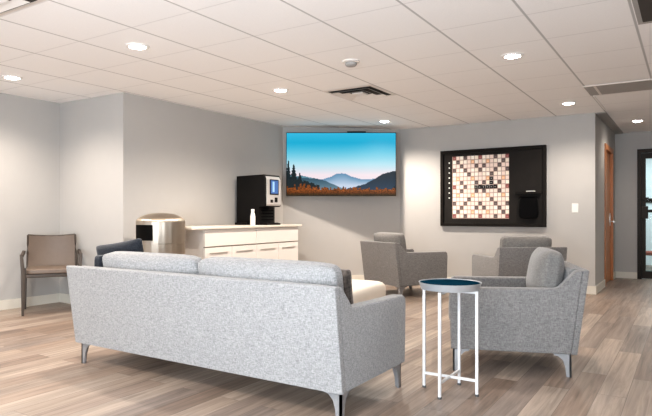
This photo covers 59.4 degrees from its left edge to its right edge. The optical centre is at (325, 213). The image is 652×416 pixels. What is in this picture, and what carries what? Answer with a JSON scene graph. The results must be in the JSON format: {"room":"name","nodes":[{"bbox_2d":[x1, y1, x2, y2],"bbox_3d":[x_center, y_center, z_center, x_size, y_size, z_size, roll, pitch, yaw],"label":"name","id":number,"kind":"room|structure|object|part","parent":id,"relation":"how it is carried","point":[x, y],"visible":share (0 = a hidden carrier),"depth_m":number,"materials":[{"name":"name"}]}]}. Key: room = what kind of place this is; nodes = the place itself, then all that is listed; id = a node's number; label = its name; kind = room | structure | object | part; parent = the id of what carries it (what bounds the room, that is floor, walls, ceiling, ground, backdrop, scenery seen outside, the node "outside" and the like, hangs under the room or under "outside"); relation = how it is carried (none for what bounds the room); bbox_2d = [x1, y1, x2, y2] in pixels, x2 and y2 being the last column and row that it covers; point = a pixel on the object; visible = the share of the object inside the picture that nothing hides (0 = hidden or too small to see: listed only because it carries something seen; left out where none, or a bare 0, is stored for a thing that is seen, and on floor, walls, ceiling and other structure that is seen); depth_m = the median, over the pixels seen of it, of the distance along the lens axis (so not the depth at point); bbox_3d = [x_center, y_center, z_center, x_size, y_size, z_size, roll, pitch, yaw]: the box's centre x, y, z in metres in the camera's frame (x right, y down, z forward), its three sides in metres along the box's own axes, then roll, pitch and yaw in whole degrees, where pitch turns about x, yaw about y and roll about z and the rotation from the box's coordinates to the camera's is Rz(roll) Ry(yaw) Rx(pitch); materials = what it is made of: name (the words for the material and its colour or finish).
{"room":"waiting room","nodes":[
{"label":"waiting room","id":0,"kind":"room"},
{"bbox_2d":[0,93,59,299],"bbox_3d":[-5.133,-0.133,3.835,0.120,2.365,7.350,0,0,33],"label":"wall","id":1,"kind":"structure","parent":0,"point":[29,127],"depth_m":6.46,"materials":[{"name":"paint"}]},
{"bbox_2d":[0,293,58,309],"bbox_3d":[-5.109,0.998,3.749,0.014,0.105,7.230,0,0,33],"label":"baseboard","id":2,"kind":"structure","parent":1,"relation":"attached to","point":[50,298],"depth_m":6.50,"materials":[{"name":"beige paint"}]},
{"bbox_2d":[60,92,131,293],"bbox_3d":[-2.650,-0.133,6.540,1.160,2.365,0.120,0,0,33],"label":"wall","id":3,"kind":"structure","parent":0,"point":[96,132],"depth_m":6.45,"materials":[{"name":"paint"}]},
{"bbox_2d":[59,293,70,303],"bbox_3d":[-2.680,0.998,6.479,1.146,0.105,0.014,0,0,33],"label":"baseboard","id":4,"kind":"structure","parent":3,"relation":"attached to","point":[64,298],"depth_m":6.73,"materials":[{"name":"beige paint"}]},
{"bbox_2d":[132,94,282,239],"bbox_3d":[-1.440,-0.133,7.470,0.120,2.365,2.750,0,0,33],"label":"wall","id":5,"kind":"structure","parent":0,"point":[187,161],"depth_m":7.07,"materials":[{"name":"paint"}]},
{"bbox_2d":[0,0,651,132],"bbox_3d":[1.501,-1.365,5.358,9.830,0.100,17.050,0,0,33],"label":"ceiling","id":6,"kind":"structure","parent":0,"point":[442,61],"depth_m":4.75,"materials":[{"name":"tile"}]},
{"bbox_2d":[2,75,22,79],"bbox_3d":[-3.019,-1.305,5.495,0.184,0.020,0.184,0,0,33],"label":"recessed light","id":7,"kind":"object","parent":6,"relation":"in","point":[12,77],"visible":1,"depth_m":5.46,"materials":[{"name":"white ceramic"}]},
{"bbox_2d":[0,0,45,15],"bbox_3d":[-2.125,-1.302,3.416,0.596,0.023,0.596,0,0,33],"label":"ceiling vent","id":8,"kind":"object","parent":6,"relation":"in","point":[6,6],"visible":1,"depth_m":3.56,"materials":[{"name":"metal"}]},
{"bbox_2d":[125,42,149,49],"bbox_3d":[-1.478,-1.305,4.477,0.184,0.020,0.184,0,0,33],"label":"recessed light","id":9,"kind":"object","parent":6,"relation":"in","point":[136,46],"visible":1,"depth_m":4.44,"materials":[{"name":"white ceramic"}]},
{"bbox_2d":[272,88,288,91],"bbox_3d":[-0.484,-1.305,6.070,0.184,0.020,0.184,0,0,33],"label":"recessed light","id":10,"kind":"object","parent":6,"relation":"in","point":[275,89],"visible":1,"depth_m":6.03,"materials":[{"name":"white ceramic"}]},
{"bbox_2d":[342,59,359,66],"bbox_3d":[0.215,-1.291,4.917,0.150,0.048,0.150,0,0,33],"label":"smoke detector","id":11,"kind":"object","parent":6,"relation":"attached to","point":[348,62],"visible":1,"depth_m":4.88,"materials":[{"name":"plastic"}]},
{"bbox_2d":[323,85,395,100],"bbox_3d":[0.371,-1.302,6.211,0.596,0.023,0.596,0,0,33],"label":"ceiling vent","id":12,"kind":"object","parent":6,"relation":"in","point":[366,91],"visible":1,"depth_m":6.19,"materials":[{"name":"metal"}]},
{"bbox_3d":[0.371,-1.302,6.211,0.130,0.018,0.130,0,0,33],"label":"plate","id":13,"kind":"part","parent":12,"relation":"part of","materials":[{"name":"metal"}]},
{"bbox_2d":[501,52,523,58],"bbox_3d":[1.551,-1.305,4.747,0.184,0.020,0.184,0,0,33],"label":"recessed light","id":14,"kind":"object","parent":6,"relation":"in","point":[514,55],"visible":1,"depth_m":4.71,"materials":[{"name":"white ceramic"}]},
{"bbox_2d":[560,101,576,104],"bbox_3d":[2.881,-1.305,6.783,0.184,0.020,0.184,0,0,33],"label":"recessed light","id":15,"kind":"object","parent":6,"relation":"in","point":[571,102],"visible":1,"depth_m":6.75,"materials":[{"name":"white ceramic"}]},
{"bbox_2d":[593,96,605,109],"bbox_3d":[3.247,-1.311,6.777,0.020,0.008,0.980,0,0,33],"label":"trim","id":16,"kind":"structure","parent":6,"relation":"attached to","point":[595,98],"depth_m":6.74,"materials":[{"name":"white metal"}]},
{"bbox_2d":[583,79,651,95],"bbox_3d":[3.323,-1.311,5.780,1.250,0.008,0.520,0,0,33],"label":"ceiling vent","id":17,"kind":"object","parent":6,"relation":"in","point":[639,85],"visible":1,"depth_m":5.92,"materials":[{"name":"metal"}]},
{"bbox_2d":[630,119,644,121],"bbox_3d":[4.395,-1.305,8.057,0.184,0.020,0.184,0,0,33],"label":"recessed light","id":18,"kind":"object","parent":6,"relation":"in","point":[638,120],"visible":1,"depth_m":8.01,"materials":[{"name":"white plastic"}]},
{"bbox_2d":[632,0,651,24],"bbox_3d":[2.116,-1.308,3.633,0.265,0.011,0.575,0,0,33],"label":"ceiling vent","id":19,"kind":"object","parent":6,"relation":"in","point":[643,8],"visible":1,"depth_m":3.67,"materials":[{"name":"black metal"}]},
{"bbox_2d":[0,278,651,415],"bbox_3d":[1.501,1.100,5.358,9.830,0.100,17.050,0,0,33],"label":"floor","id":20,"kind":"structure","parent":0,"point":[43,372],"depth_m":3.64,"materials":[{"name":"brown wood"}]},
{"bbox_2d":[20,234,81,315],"bbox_3d":[-2.980,0.638,6.206,0.592,0.824,0.538,0,0,-25],"label":"chair","id":21,"kind":"object","parent":20,"relation":"on","point":[46,255],"visible":0.82,"depth_m":6.34,"materials":[{"name":"beige leather"}]},
{"bbox_3d":[-3.117,0.735,5.865,0.050,0.630,0.040,0,0,-25],"label":"leg","id":22,"kind":"part","parent":21,"relation":"part of","materials":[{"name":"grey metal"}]},
{"bbox_3d":[-3.310,0.825,6.288,0.035,0.450,0.040,0,0,-25],"label":"leg","id":23,"kind":"part","parent":21,"relation":"part of","materials":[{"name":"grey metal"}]},
{"bbox_3d":[-2.970,0.646,6.184,0.500,0.037,0.450,0,0,-25],"label":"seat frame","id":24,"kind":"part","parent":21,"relation":"part of","materials":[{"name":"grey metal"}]},
{"bbox_3d":[-2.965,0.603,6.176,0.490,0.055,0.460,0,0,-25],"label":"seat","id":25,"kind":"part","parent":21,"relation":"part of","materials":[{"name":"beige fabric"}]},
{"bbox_3d":[-3.068,0.422,6.391,0.486,0.375,0.128,0,0,-25],"label":"backrest","id":26,"kind":"part","parent":21,"relation":"part of","materials":[{"name":"grey fabric"}]},
{"bbox_3d":[-2.628,0.735,6.098,0.050,0.630,0.040,0,0,-25],"label":"leg","id":27,"kind":"part","parent":21,"relation":"part of","materials":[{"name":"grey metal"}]},
{"bbox_2d":[136,213,184,253],"bbox_3d":[-1.754,0.520,6.054,0.504,1.059,0.511,0,0,33],"label":"trash can","id":28,"kind":"object","parent":20,"relation":"on","point":[158,232],"visible":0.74,"depth_m":5.85,"materials":[{"name":"silver metal"}]},
{"bbox_2d":[185,228,255,259],"bbox_3d":[-1.345,0.614,6.947,0.562,0.872,0.908,0,0,33],"label":"base cabinet","id":29,"kind":"object","parent":20,"relation":"on","point":[238,242],"visible":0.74,"depth_m":6.65,"materials":[{"name":"white wood"}]},
{"bbox_3d":[-1.250,0.670,6.617,0.021,0.560,0.448,0,0,33],"label":"door","id":30,"kind":"part","parent":29,"relation":"part of","materials":[{"name":"beige wood"}]},
{"bbox_3d":[-1.128,0.280,6.809,0.021,0.191,0.902,0,0,33],"label":"drawer","id":31,"kind":"part","parent":29,"relation":"part of","materials":[{"name":"beige wood"}]},
{"bbox_2d":[185,224,301,229],"bbox_3d":[-1.143,0.162,7.251,0.584,0.030,2.100,0,0,33],"label":"countertop","id":32,"kind":"structure","parent":29,"relation":"on","point":[201,227],"depth_m":6.98,"materials":[{"name":"stone"}]},
{"bbox_2d":[250,209,254,224],"bbox_3d":[-0.928,0.044,7.232,0.066,0.205,0.066,0,0,33],"label":"bottle","id":33,"kind":"object","parent":32,"relation":"on","point":[252,216],"visible":0.9,"depth_m":7.21,"materials":[{"name":"white plastic"}]},
{"bbox_2d":[235,174,280,224],"bbox_3d":[-0.899,-0.181,7.611,0.511,0.655,0.370,0,0,33],"label":"machine","id":34,"kind":"object","parent":32,"relation":"on","point":[261,193],"visible":0.99,"depth_m":7.49,"materials":[{"name":"black plastic"},{"name":"silver metal"},{"name":"glass screen"}]},
{"bbox_3d":[-0.776,0.019,7.551,0.011,0.135,0.240,0,0,33],"label":"rib panel","id":35,"kind":"part","parent":34,"relation":"part of","materials":[{"name":"black plastic"}]},
{"bbox_2d":[260,223,279,224],"bbox_3d":[-0.731,0.133,7.522,0.120,0.028,0.280,0,0,33],"label":"drip tray","id":36,"kind":"object","parent":34,"relation":"on","point":[260,223],"depth_m":7.43,"materials":[{"name":"black plastic"}]},
{"bbox_3d":[-0.697,-0.298,7.506,0.034,0.390,0.290,0,0,33],"label":"panel","id":37,"kind":"part","parent":34,"relation":"part of","materials":[{"name":"silver metal"}]},
{"bbox_3d":[-1.006,0.670,7.001,0.021,0.560,0.448,0,0,33],"label":"door","id":38,"kind":"part","parent":29,"relation":"part of","materials":[{"name":"beige wood"}]},
{"bbox_2d":[66,251,405,415],"bbox_3d":[-0.648,0.654,3.719,2.182,0.792,0.855,0,0,33],"label":"sofa","id":39,"kind":"object","parent":20,"relation":"on","point":[291,322],"visible":1,"depth_m":3.21,"materials":[{"name":"fabric"}]},
{"bbox_3d":[-1.648,0.975,4.034,0.105,0.150,0.105,0,0,33],"label":"leg","id":40,"kind":"part","parent":39,"relation":"part of","materials":[{"name":"metal"}]},
{"bbox_2d":[94,255,102,266],"bbox_3d":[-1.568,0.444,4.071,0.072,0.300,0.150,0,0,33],"label":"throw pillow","id":41,"kind":"object","parent":39,"relation":"on","point":[98,262],"visible":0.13,"depth_m":4.00,"materials":[{"name":"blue fabric"}]},
{"bbox_2d":[96,238,143,254],"bbox_3d":[-1.506,0.328,4.204,0.455,0.298,0.119,0,0,24],"label":"throw pillow","id":42,"kind":"object","parent":39,"relation":"on","point":[135,245],"visible":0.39,"depth_m":4.13,"materials":[{"name":"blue fabric"}]},
{"bbox_2d":[102,251,201,274],"bbox_3d":[-1.150,0.432,3.787,0.910,0.350,0.219,0,0,33],"label":"cushion","id":43,"kind":"object","parent":39,"relation":"on","point":[146,261],"depth_m":3.66,"materials":[{"name":"fabric"}]},
{"bbox_3d":[-0.836,0.629,3.423,2.182,0.542,0.155,0,0,33],"label":"backrest","id":44,"kind":"part","parent":39,"relation":"part of","materials":[{"name":"fabric"}]},
{"bbox_2d":[198,257,343,290],"bbox_3d":[-0.338,0.432,3.269,0.995,0.350,0.219,0,0,33],"label":"cushion","id":45,"kind":"object","parent":39,"relation":"on","point":[310,272],"depth_m":3.13,"materials":[{"name":"fabric"}]},
{"bbox_3d":[0.060,0.975,2.945,0.105,0.150,0.105,0,0,33],"label":"leg","id":46,"kind":"part","parent":39,"relation":"part of","materials":[{"name":"metal"}]},
{"bbox_2d":[341,269,353,303],"bbox_3d":[0.036,0.445,3.297,0.269,0.277,0.136,0,0,31],"label":"throw pillow","id":47,"kind":"object","parent":39,"relation":"on","point":[347,278],"visible":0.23,"depth_m":3.21,"materials":[{"name":"fabric"}]},
{"bbox_3d":[0.239,0.630,3.161,0.085,0.539,0.793,0,0,33],"label":"armrest","id":48,"kind":"part","parent":39,"relation":"part of","materials":[{"name":"fabric"}]},
{"bbox_3d":[0.381,0.975,3.448,0.105,0.150,0.105,0,0,33],"label":"leg","id":49,"kind":"part","parent":39,"relation":"part of","materials":[{"name":"metal"}]},
{"bbox_2d":[256,227,297,259],"bbox_3d":[-0.856,0.614,7.715,0.562,0.872,0.908,0,0,33],"label":"base cabinet","id":50,"kind":"object","parent":20,"relation":"on","point":[271,242],"visible":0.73,"depth_m":7.55,"materials":[{"name":"white wood"}]},
{"bbox_3d":[-0.761,0.670,7.385,0.021,0.560,0.448,0,0,33],"label":"door","id":51,"kind":"part","parent":50,"relation":"part of","materials":[{"name":"beige wood"}]},
{"bbox_3d":[-0.639,0.280,7.576,0.021,0.191,0.902,0,0,33],"label":"drawer","id":52,"kind":"part","parent":50,"relation":"part of","materials":[{"name":"beige wood"}]},
{"bbox_3d":[-0.517,0.670,7.769,0.021,0.560,0.448,0,0,33],"label":"door","id":53,"kind":"part","parent":50,"relation":"part of","materials":[{"name":"beige wood"}]},
{"bbox_2d":[352,279,385,302],"bbox_3d":[-0.008,0.835,5.140,0.900,0.430,0.900,0,0,27],"label":"ottoman","id":54,"kind":"object","parent":20,"relation":"on","point":[363,290],"visible":0.16,"depth_m":4.98,"materials":[{"name":"beige leather"}]},
{"bbox_2d":[360,232,447,294],"bbox_3d":[1.022,0.646,7.524,0.875,0.807,0.752,0,0,-31],"label":"armchair","id":55,"kind":"object","parent":20,"relation":"on","point":[386,259],"visible":0.96,"depth_m":7.22,"materials":[{"name":"fabric"}]},
{"bbox_3d":[0.714,0.629,7.339,0.155,0.542,0.752,0,0,-31],"label":"backrest","id":56,"kind":"part","parent":55,"relation":"part of","materials":[{"name":"fabric"}]},
{"bbox_2d":[374,232,406,251],"bbox_3d":[0.831,0.425,7.410,0.220,0.364,0.570,0,0,-31],"label":"cushion","id":57,"kind":"object","parent":55,"relation":"on","point":[391,237],"depth_m":7.24,"materials":[{"name":"fabric"}]},
{"bbox_3d":[0.933,0.975,7.124,0.105,0.150,0.105,0,0,-31],"label":"leg","id":58,"kind":"part","parent":55,"relation":"part of","materials":[{"name":"metal"}]},
{"bbox_3d":[1.207,0.630,7.247,0.833,0.539,0.085,0,0,-31],"label":"armrest","id":59,"kind":"part","parent":55,"relation":"part of","materials":[{"name":"fabric"}]},
{"bbox_2d":[419,278,481,399],"bbox_3d":[0.731,0.726,3.370,0.366,0.648,0.366,0,0,33],"label":"side table","id":60,"kind":"object","parent":20,"relation":"on","point":[441,285],"visible":1,"depth_m":3.28,"materials":[{"name":"metal"}]},
{"bbox_3d":[0.595,0.743,3.457,0.015,0.591,0.015,0,0,33],"label":"leg","id":61,"kind":"part","parent":60,"relation":"part of","materials":[{"name":"white metal"}]},
{"bbox_3d":[0.644,0.743,3.234,0.015,0.591,0.015,0,0,33],"label":"leg","id":62,"kind":"part","parent":60,"relation":"part of","materials":[{"name":"white metal"}]},
{"bbox_2d":[419,278,481,292],"bbox_3d":[0.731,0.424,3.370,0.366,0.044,0.366,0,0,33],"label":"tray","id":63,"kind":"object","parent":60,"relation":"on","point":[441,285],"depth_m":3.28,"materials":[{"name":"metal"}]},
{"bbox_2d":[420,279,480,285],"bbox_3d":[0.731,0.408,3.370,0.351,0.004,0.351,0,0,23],"label":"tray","id":64,"kind":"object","parent":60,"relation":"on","point":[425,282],"depth_m":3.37,"materials":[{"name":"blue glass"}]},
{"bbox_3d":[0.818,0.743,3.507,0.015,0.591,0.015,0,0,33],"label":"leg","id":65,"kind":"part","parent":60,"relation":"part of","materials":[{"name":"white metal"}]},
{"bbox_3d":[0.868,0.743,3.283,0.015,0.591,0.015,0,0,33],"label":"leg","id":66,"kind":"part","parent":60,"relation":"part of","materials":[{"name":"white metal"}]},
{"bbox_2d":[449,247,588,376],"bbox_3d":[1.323,0.646,4.076,0.875,0.807,0.752,0,0,13],"label":"armchair","id":67,"kind":"object","parent":20,"relation":"on","point":[540,311],"visible":0.97,"depth_m":3.72,"materials":[{"name":"fabric"}]},
{"bbox_3d":[0.912,0.975,3.862,0.105,0.150,0.105,0,0,13],"label":"leg","id":68,"kind":"part","parent":67,"relation":"part of","materials":[{"name":"metal"}]},
{"bbox_3d":[1.380,0.630,4.404,0.833,0.539,0.085,0,0,13],"label":"armrest","id":69,"kind":"part","parent":67,"relation":"part of","materials":[{"name":"fabric"}]},
{"bbox_3d":[1.236,0.630,3.755,0.833,0.539,0.085,0,0,13],"label":"armrest","id":70,"kind":"part","parent":67,"relation":"part of","materials":[{"name":"fabric"}]},
{"bbox_2d":[526,247,564,286],"bbox_3d":[1.540,0.425,4.027,0.220,0.364,0.570,0,0,13],"label":"cushion","id":71,"kind":"object","parent":67,"relation":"on","point":[546,267],"depth_m":3.78,"materials":[{"name":"fabric"}]},
{"bbox_3d":[1.534,0.975,3.724,0.105,0.150,0.105,0,0,13],"label":"leg","id":72,"kind":"part","parent":67,"relation":"part of","materials":[{"name":"metal"}]},
{"bbox_3d":[1.675,0.629,3.998,0.155,0.542,0.752,0,0,13],"label":"backrest","id":73,"kind":"part","parent":67,"relation":"part of","materials":[{"name":"fabric"}]},
{"bbox_2d":[472,236,566,275],"bbox_3d":[2.184,0.646,6.548,0.752,0.807,0.875,0,0,-5],"label":"armchair","id":74,"kind":"object","parent":20,"relation":"on","point":[513,255],"visible":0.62,"depth_m":6.17,"materials":[{"name":"fabric"}]},
{"bbox_3d":[1.852,0.630,6.533,0.085,0.539,0.833,0,0,-5],"label":"armrest","id":75,"kind":"part","parent":74,"relation":"part of","materials":[{"name":"fabric"}]},
{"bbox_2d":[500,236,551,246],"bbox_3d":[2.206,0.425,6.327,0.570,0.364,0.220,0,0,-5],"label":"cushion","id":76,"kind":"object","parent":74,"relation":"on","point":[505,241],"depth_m":6.23,"materials":[{"name":"fabric"}]},
{"bbox_3d":[2.219,0.629,6.190,0.752,0.542,0.155,0,0,-5],"label":"backrest","id":77,"kind":"part","parent":74,"relation":"part of","materials":[{"name":"fabric"}]},
{"bbox_2d":[283,126,399,274],"bbox_3d":[0.244,-0.133,8.821,1.840,2.365,0.120,0,0,-10],"label":"wall","id":78,"kind":"structure","parent":0,"point":[332,230],"depth_m":8.75,"materials":[{"name":"paint"}]},
{"bbox_2d":[286,131,395,195],"bbox_3d":[0.227,-0.750,8.635,1.646,0.971,0.190,0,0,0],"label":"television","id":79,"kind":"object","parent":78,"relation":"attached to","point":[351,163],"visible":1,"depth_m":8.54,"materials":[{"name":"blue glass"}]},
{"bbox_3d":[0.227,-0.740,8.566,1.646,0.951,0.048,0,0,0],"label":"casing","id":80,"kind":"part","parent":79,"relation":"part of","materials":[{"name":"black plastic"}]},
{"bbox_2d":[351,275,363,279],"bbox_3d":[0.256,0.998,8.755,1.840,0.105,0.014,0,0,-10],"label":"baseboard","id":81,"kind":"structure","parent":78,"relation":"attached to","point":[356,277],"depth_m":8.79,"materials":[{"name":"beige paint"}]},
{"bbox_2d":[400,114,584,276],"bbox_3d":[2.314,-0.133,8.261,2.660,2.365,0.120,0,0,33],"label":"wall","id":82,"kind":"structure","parent":0,"point":[564,136],"depth_m":8.21,"materials":[{"name":"paint"}]},
{"bbox_2d":[440,145,546,226],"bbox_3d":[2.341,-0.375,8.120,1.501,1.114,0.087,0,0,33],"label":"game board","id":83,"kind":"object","parent":82,"relation":"attached to","point":[515,171],"visible":1,"depth_m":8.12,"materials":[{"name":"brown wood"}]},
{"bbox_2d":[519,196,537,218],"bbox_3d":[2.776,-0.085,7.824,0.264,0.309,0.058,0,0,33],"label":"pouch","id":84,"kind":"object","parent":83,"relation":"hanging from","point":[528,205],"visible":1,"depth_m":7.80,"materials":[{"name":"black fabric"}]},
{"bbox_2d":[447,277,595,294],"bbox_3d":[2.334,0.998,8.169,2.794,0.105,0.014,0,0,33],"label":"baseboard","id":85,"kind":"structure","parent":82,"relation":"attached to","point":[590,289],"depth_m":7.44,"materials":[{"name":"beige paint"}]},
{"bbox_2d":[572,203,577,212],"bbox_3d":[3.296,-0.075,7.557,0.080,0.120,0.011,0,0,33],"label":"light switch","id":86,"kind":"object","parent":82,"relation":"attached to","point":[574,206],"visible":1,"depth_m":7.55,"materials":[{"name":"white plastic"}]},
{"bbox_2d":[585,113,614,285],"bbox_3d":[4.104,-0.133,8.484,0.120,2.365,2.420,0,0,33],"label":"wall","id":87,"kind":"structure","parent":0,"point":[597,133],"depth_m":7.49,"materials":[{"name":"paint"}]},
{"bbox_2d":[596,279,604,293],"bbox_3d":[3.763,0.998,7.824,0.014,0.105,0.940,0,0,33],"label":"baseboard","id":88,"kind":"structure","parent":87,"relation":"attached to","point":[601,285],"depth_m":7.76,"materials":[{"name":"beige paint"}]},
{"bbox_2d":[604,143,614,286],"bbox_3d":[4.253,0.018,8.662,0.181,2.065,0.990,0,0,33],"label":"door","id":89,"kind":"structure","parent":87,"relation":"in","point":[609,221],"depth_m":8.81,"materials":[{"name":"brown wood"}]},
{"bbox_3d":[4.443,0.090,8.867,0.081,0.200,0.150,0,0,33],"label":"handle","id":90,"kind":"part","parent":89,"relation":"part of","materials":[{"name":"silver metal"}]},
{"bbox_2d":[596,112,622,133],"bbox_3d":[4.182,-1.309,8.375,0.110,0.012,2.280,0,0,33],"label":"trim","id":91,"kind":"structure","parent":87,"relation":"attached to","point":[604,116],"depth_m":8.16,"materials":[{"name":"grey paint"}]},
{"bbox_2d":[615,131,651,271],"bbox_3d":[6.560,-0.133,8.282,4.240,2.365,0.120,0,0,33],"label":"wall","id":92,"kind":"structure","parent":0,"point":[626,144],"depth_m":9.27,"materials":[{"name":"paint"}]},
{"bbox_2d":[616,271,636,278],"bbox_3d":[4.879,0.998,9.274,0.310,0.105,0.014,0,0,33],"label":"baseboard","id":93,"kind":"structure","parent":92,"relation":"attached to","point":[630,275],"depth_m":9.26,"materials":[{"name":"beige paint"}]},
{"bbox_2d":[637,149,651,278],"bbox_3d":[5.463,0.007,8.928,1.045,2.085,0.170,0,0,33],"label":"door","id":94,"kind":"structure","parent":92,"relation":"in","point":[644,156],"depth_m":9.15,"materials":[{"name":"brown metal"}]},
{"bbox_3d":[5.472,0.018,8.942,0.811,1.805,0.008,0,0,33],"label":"pane","id":95,"kind":"part","parent":94,"relation":"part of","materials":[{"name":"clear glass"}]}
]}

